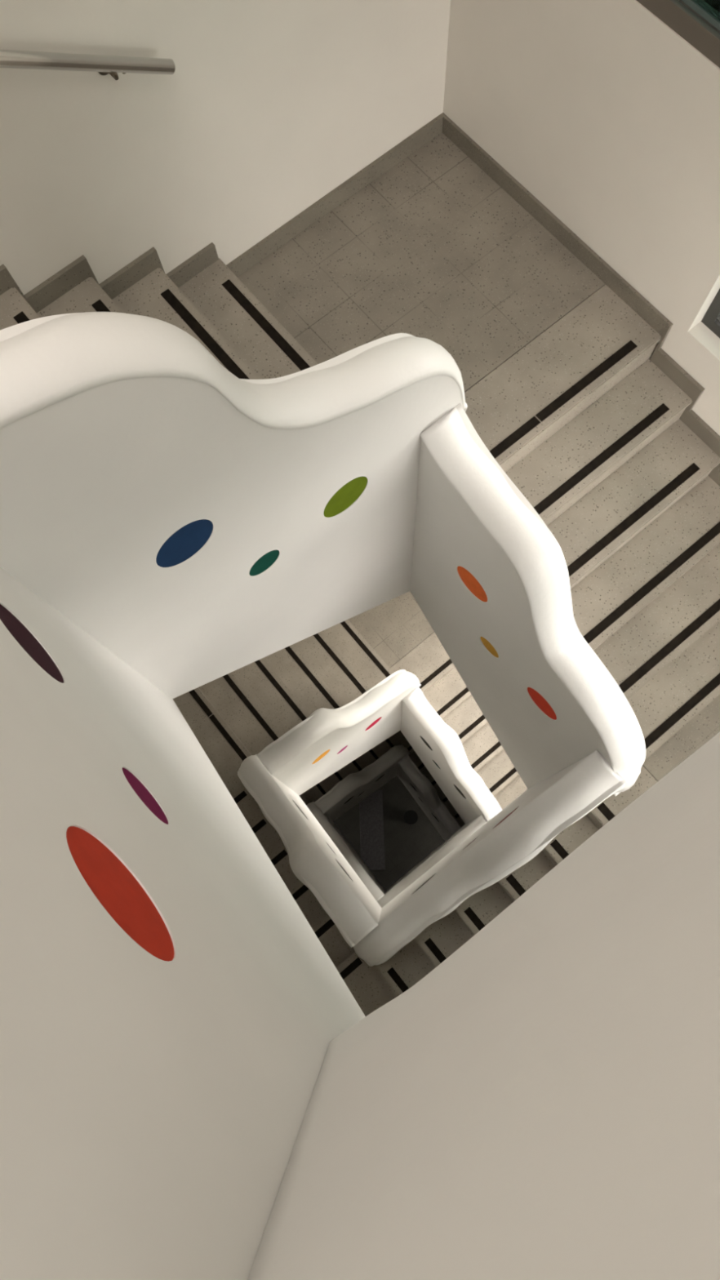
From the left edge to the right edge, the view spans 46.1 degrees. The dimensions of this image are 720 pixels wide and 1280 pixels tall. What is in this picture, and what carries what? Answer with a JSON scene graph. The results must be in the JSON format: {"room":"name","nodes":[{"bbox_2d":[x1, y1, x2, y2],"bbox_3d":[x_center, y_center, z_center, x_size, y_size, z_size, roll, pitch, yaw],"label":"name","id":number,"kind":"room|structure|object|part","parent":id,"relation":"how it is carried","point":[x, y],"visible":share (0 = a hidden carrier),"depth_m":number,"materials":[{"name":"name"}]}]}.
{"room":"stairwell","nodes":[
{"label":"stairwell","id":0,"kind":"room"},
{"bbox_2d":[0,0,450,294],"bbox_3d":[-1.243,-0.576,5.949,4.264,17.400,0.200,-39,77,-8],"label":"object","id":1,"kind":"structure","parent":0,"point":[267,108],"depth_m":3.08,"materials":[{"name":"paint"}]},
{"bbox_2d":[0,48,175,79],"bbox_3d":[-1.318,-1.463,2.079,1.770,1.135,0.096,-39,77,-8],"label":"handrail","id":2,"kind":"object","parent":1,"relation":"attached to","point":[103,64],"visible":1,"depth_m":2.51,"materials":[{"name":"silver metal"}]},
{"bbox_2d":[0,242,317,379],"bbox_3d":[-0.701,-0.757,3.281,1.358,1.608,1.395,-39,77,-8],"label":"flight","id":3,"kind":"object","parent":1,"relation":"attached to","point":[201,296],"visible":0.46,"depth_m":3.42,"materials":[{"name":"stone"}]},
{"bbox_3d":[-1.146,-1.331,3.191,1.342,1.107,0.019,-39,77,-8],"label":"skirting","id":4,"kind":"part","parent":3,"relation":"part of","materials":[{"name":"stone"}]},
{"bbox_2d":[0,567,365,1279],"bbox_3d":[-0.430,0.262,1.395,0.184,2.736,1.427,-39,77,-8],"label":"balustrade","id":5,"kind":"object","parent":3,"relation":"on","point":[171,1012],"depth_m":0.72,"materials":[{"name":"paint"}]},
{"bbox_2d":[173,687,251,795],"bbox_3d":[-1.666,0.995,6.546,1.424,0.588,1.326,-39,77,-8],"label":"stair landing","id":6,"kind":"structure","parent":1,"relation":"attached to","point":[224,750],"depth_m":6.38,"materials":[{"name":"stone"}]},
{"bbox_2d":[198,619,393,755],"bbox_3d":[-0.558,0.293,7.221,1.358,1.608,1.395,-39,77,-8],"label":"flight","id":7,"kind":"object","parent":1,"relation":"attached to","point":[261,700],"visible":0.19,"depth_m":6.96,"materials":[{"name":"stone"}]},
{"bbox_2d":[237,754,382,947],"bbox_3d":[-0.341,1.252,5.340,0.190,2.711,1.267,-39,77,-8],"label":"balustrade","id":8,"kind":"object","parent":7,"relation":"on","point":[315,860],"depth_m":4.48,"materials":[{"name":"paint"}]},
{"bbox_2d":[299,794,309,805],"bbox_3d":[-1.523,2.045,10.486,1.424,0.588,1.326,-39,77,-8],"label":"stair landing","id":9,"kind":"structure","parent":1,"relation":"attached to","point":[301,796],"depth_m":10.27,"materials":[{"name":"stone"}]},
{"bbox_3d":[-0.724,2.927,9.693,1.345,1.608,1.358,-39,77,-8],"label":"flight","id":10,"kind":"object","parent":9,"relation":"on","visible":0},
{"bbox_2d":[377,814,487,907],"bbox_3d":[0.628,2.252,8.220,1.267,2.687,0.186,-39,77,-8],"label":"balustrade","id":11,"kind":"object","parent":10,"relation":"on","point":[468,828],"depth_m":7.66,"materials":[{"name":"paint"}]},
{"bbox_2d":[302,737,396,802],"bbox_3d":[-0.415,1.344,11.161,1.358,1.608,1.395,-39,77,-8],"label":"flight","id":12,"kind":"object","parent":1,"relation":"attached to","point":[315,793],"visible":0.06,"depth_m":10.85,"materials":[{"name":"stone"}]},
{"bbox_2d":[306,801,385,901],"bbox_3d":[-0.197,2.302,9.280,0.190,2.711,1.267,-39,77,-8],"label":"balustrade","id":13,"kind":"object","parent":12,"relation":"on","point":[370,881],"depth_m":8.59,"materials":[{"name":"paint"}]},
{"bbox_2d":[333,775,444,890],"bbox_3d":[0.528,3.193,13.967,4.525,0.150,4.495,-39,77,-8],"label":"floor","id":14,"kind":"structure","parent":0,"point":[406,845],"depth_m":13.89,"materials":[{"name":"tile"}]},
{"bbox_2d":[359,790,385,870],"bbox_3d":[0.198,3.079,13.688,0.380,0.470,1.240,-2,75,2],"label":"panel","id":15,"kind":"object","parent":14,"relation":"on","point":[371,808],"visible":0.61,"depth_m":13.46,"materials":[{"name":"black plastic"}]},
{"bbox_2d":[404,809,417,824],"bbox_3d":[0.823,2.896,13.784,0.228,0.335,0.228,-39,77,-8],"label":"litter bin","id":16,"kind":"object","parent":14,"relation":"on","point":[411,817],"visible":1,"depth_m":13.62,"materials":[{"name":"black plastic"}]},
{"bbox_2d":[443,0,719,435],"bbox_3d":[1.886,-0.367,5.779,0.260,17.400,4.555,-39,77,-8],"label":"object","id":17,"kind":"structure","parent":0,"point":[607,116],"depth_m":3.28,"materials":[{"name":"paint"}]},
{"bbox_2d":[348,591,455,693],"bbox_3d":[0.504,-0.364,7.886,1.296,0.588,1.474,-39,77,-8],"label":"stair landing","id":18,"kind":"structure","parent":17,"relation":"attached to","point":[397,629],"depth_m":7.58,"materials":[{"name":"stone"}]},
{"bbox_2d":[390,730,414,755],"bbox_3d":[0.647,0.686,11.825,1.296,0.588,1.474,-39,77,-8],"label":"stair landing","id":19,"kind":"structure","parent":17,"relation":"attached to","point":[398,738],"depth_m":11.44,"materials":[{"name":"stone"}]},
{"bbox_2d":[408,751,465,826],"bbox_3d":[1.541,1.875,12.004,1.342,1.608,1.358,-39,77,-8],"label":"flight","id":20,"kind":"object","parent":17,"relation":"attached to","point":[414,757],"visible":0.09,"depth_m":11.71,"materials":[{"name":"stone"}]},
{"bbox_2d":[314,744,409,821],"bbox_3d":[0.081,1.751,10.484,1.267,2.691,0.185,-39,77,-8],"label":"balustrade","id":21,"kind":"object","parent":20,"relation":"on","point":[355,787],"depth_m":9.89,"materials":[{"name":"paint"}]},
{"bbox_2d":[396,755,461,840],"bbox_3d":[0.977,2.239,11.437,0.184,2.575,1.267,-39,77,-8],"label":"balustrade","id":22,"kind":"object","parent":20,"relation":"on","point":[418,784],"depth_m":10.77,"materials":[{"name":"paint"}]},
{"bbox_2d":[226,112,671,472],"bbox_3d":[0.361,-1.415,3.946,1.296,0.588,1.474,-39,77,-8],"label":"stair landing","id":23,"kind":"structure","parent":17,"relation":"attached to","point":[433,239],"depth_m":3.77,"materials":[{"name":"stone"}]},
{"bbox_3d":[-0.109,-2.018,3.864,1.296,0.087,0.019,-39,77,-8],"label":"skirting","id":24,"kind":"part","parent":23,"relation":"part of","materials":[{"name":"stone"}]},
{"bbox_3d":[0.853,-1.869,3.789,0.016,0.087,1.455,-39,77,-8],"label":"skirting","id":25,"kind":"part","parent":23,"relation":"part of","materials":[{"name":"stone"}]},
{"bbox_2d":[423,667,527,809],"bbox_3d":[1.398,0.824,8.064,1.342,1.608,1.358,-39,77,-8],"label":"flight","id":26,"kind":"object","parent":17,"relation":"attached to","point":[450,697],"visible":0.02,"depth_m":7.79,"materials":[{"name":"stone"}]},
{"bbox_2d":[256,669,421,795],"bbox_3d":[-0.065,0.698,6.545,1.267,2.691,0.193,-39,77,-8],"label":"balustrade","id":27,"kind":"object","parent":26,"relation":"on","point":[327,740],"depth_m":5.97,"materials":[{"name":"paint"}]},
{"bbox_2d":[505,322,719,759],"bbox_3d":[1.255,-0.226,4.124,1.342,1.608,1.358,-39,77,-8],"label":"flight","id":28,"kind":"object","parent":17,"relation":"attached to","point":[628,490],"visible":0.58,"depth_m":3.90,"materials":[{"name":"stone"}]},
{"bbox_2d":[0,311,467,698],"bbox_3d":[-0.206,-0.357,2.575,1.267,2.631,0.185,-39,77,-8],"label":"balustrade","id":29,"kind":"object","parent":28,"relation":"on","point":[201,522],"depth_m":1.97,"materials":[{"name":"paint"}]},
{"bbox_3d":[1.756,-0.701,3.973,0.019,1.107,1.342,-39,77,-8],"label":"skirting","id":30,"kind":"part","parent":28,"relation":"part of","materials":[{"name":"stone"}]},
{"bbox_2d":[636,0,719,67],"bbox_3d":[0.847,-2.291,2.210,0.055,1.141,1.088,-39,77,-8],"label":"window","id":31,"kind":"structure","parent":17,"relation":"in","point":[697,22],"depth_m":2.64,"materials":[{"name":"brown"}]},
{"bbox_3d":[1.007,-2.105,2.155,0.006,1.001,0.446,-39,77,-8],"label":"pane","id":32,"kind":"part","parent":31,"relation":"part of","materials":[{"name":"teal glass"}]},
{"bbox_2d":[701,288,719,337],"bbox_3d":[1.830,-1.095,2.602,0.055,1.683,1.283,-39,77,-8],"label":"window","id":33,"kind":"structure","parent":17,"relation":"in","point":[711,319],"depth_m":3.49,"materials":[{"name":"grey"}]},
{"bbox_3d":[1.501,2.628,4.995,4.264,17.400,0.260,-39,77,-8],"label":"wall","id":34,"kind":"structure","parent":0,"visible":0},
{"bbox_2d":[373,814,599,995],"bbox_3d":[1.002,1.863,4.633,1.358,1.608,1.345,-39,77,-8],"label":"flight","id":35,"kind":"object","parent":34,"relation":"attached to","point":[444,936],"visible":0.17,"depth_m":4.56,"materials":[{"name":"stone"}]},
{"bbox_2d":[409,403,645,795],"bbox_3d":[0.692,0.137,3.557,0.188,2.575,1.267,-39,77,-8],"label":"balustrade","id":36,"kind":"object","parent":35,"relation":"on","point":[490,578],"depth_m":2.93,"materials":[{"name":"paint"}]},
{"bbox_2d":[586,694,719,829],"bbox_3d":[2.073,0.900,4.323,1.421,0.588,1.276,-39,77,-8],"label":"stair landing","id":37,"kind":"structure","parent":34,"relation":"attached to","point":[705,724],"depth_m":4.21,"materials":[{"name":"stone"}]},
{"bbox_3d":[-1.450,2.275,5.196,0.200,17.400,4.094,-39,77,-8],"label":"wall","id":38,"kind":"structure","parent":0,"visible":0},
{"bbox_2d":[231,785,355,968],"bbox_3d":[-0.868,1.877,5.753,1.345,1.608,1.358,-39,77,-8],"label":"flight","id":39,"kind":"object","parent":38,"relation":"attached to","point":[337,948],"visible":0.07,"depth_m":5.59,"materials":[{"name":"stone"}]},
{"bbox_2d":[353,750,626,966],"bbox_3d":[0.484,1.201,4.280,1.267,2.687,0.184,-39,77,-8],"label":"stair railing","id":40,"kind":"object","parent":39,"relation":"on","point":[518,833],"depth_m":3.59,"materials":[{"name":"paint"}]},
{"bbox_2d":[336,951,397,1016],"bbox_3d":[-0.025,2.785,4.953,1.300,0.588,1.424,-39,77,-8],"label":"stair landing","id":41,"kind":"structure","parent":38,"relation":"attached to","point":[370,989],"depth_m":4.94,"materials":[{"name":"stone"}]},
{"bbox_3d":[0.118,3.835,8.893,1.300,0.588,1.424,-39,77,-8],"label":"stair landing","id":42,"kind":"structure","parent":0,"visible":0},
{"bbox_3d":[1.145,2.913,8.573,1.358,1.608,1.345,-39,77,-8],"label":"flight","id":43,"kind":"object","parent":42,"relation":"on","visible":0},
{"bbox_2d":[400,686,502,823],"bbox_3d":[0.836,1.187,7.497,0.188,2.575,1.267,-39,77,-8],"label":"stair railing","id":44,"kind":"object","parent":43,"relation":"on","point":[436,744],"depth_m":6.84,"materials":[{"name":"paint"}]},
{"bbox_3d":[1.435,0.464,1.184,2.721,0.200,1.342,-39,77,-8],"label":"floor","id":45,"kind":"structure","parent":0,"visible":0},
{"bbox_2d":[247,732,719,1279],"bbox_3d":[0.476,0.097,0.687,1.238,1.224,0.190,-39,77,-8],"label":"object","id":46,"kind":"structure","parent":45,"relation":"on","point":[543,1103],"depth_m":0.45,"materials":[{"name":"paint"}]}
]}

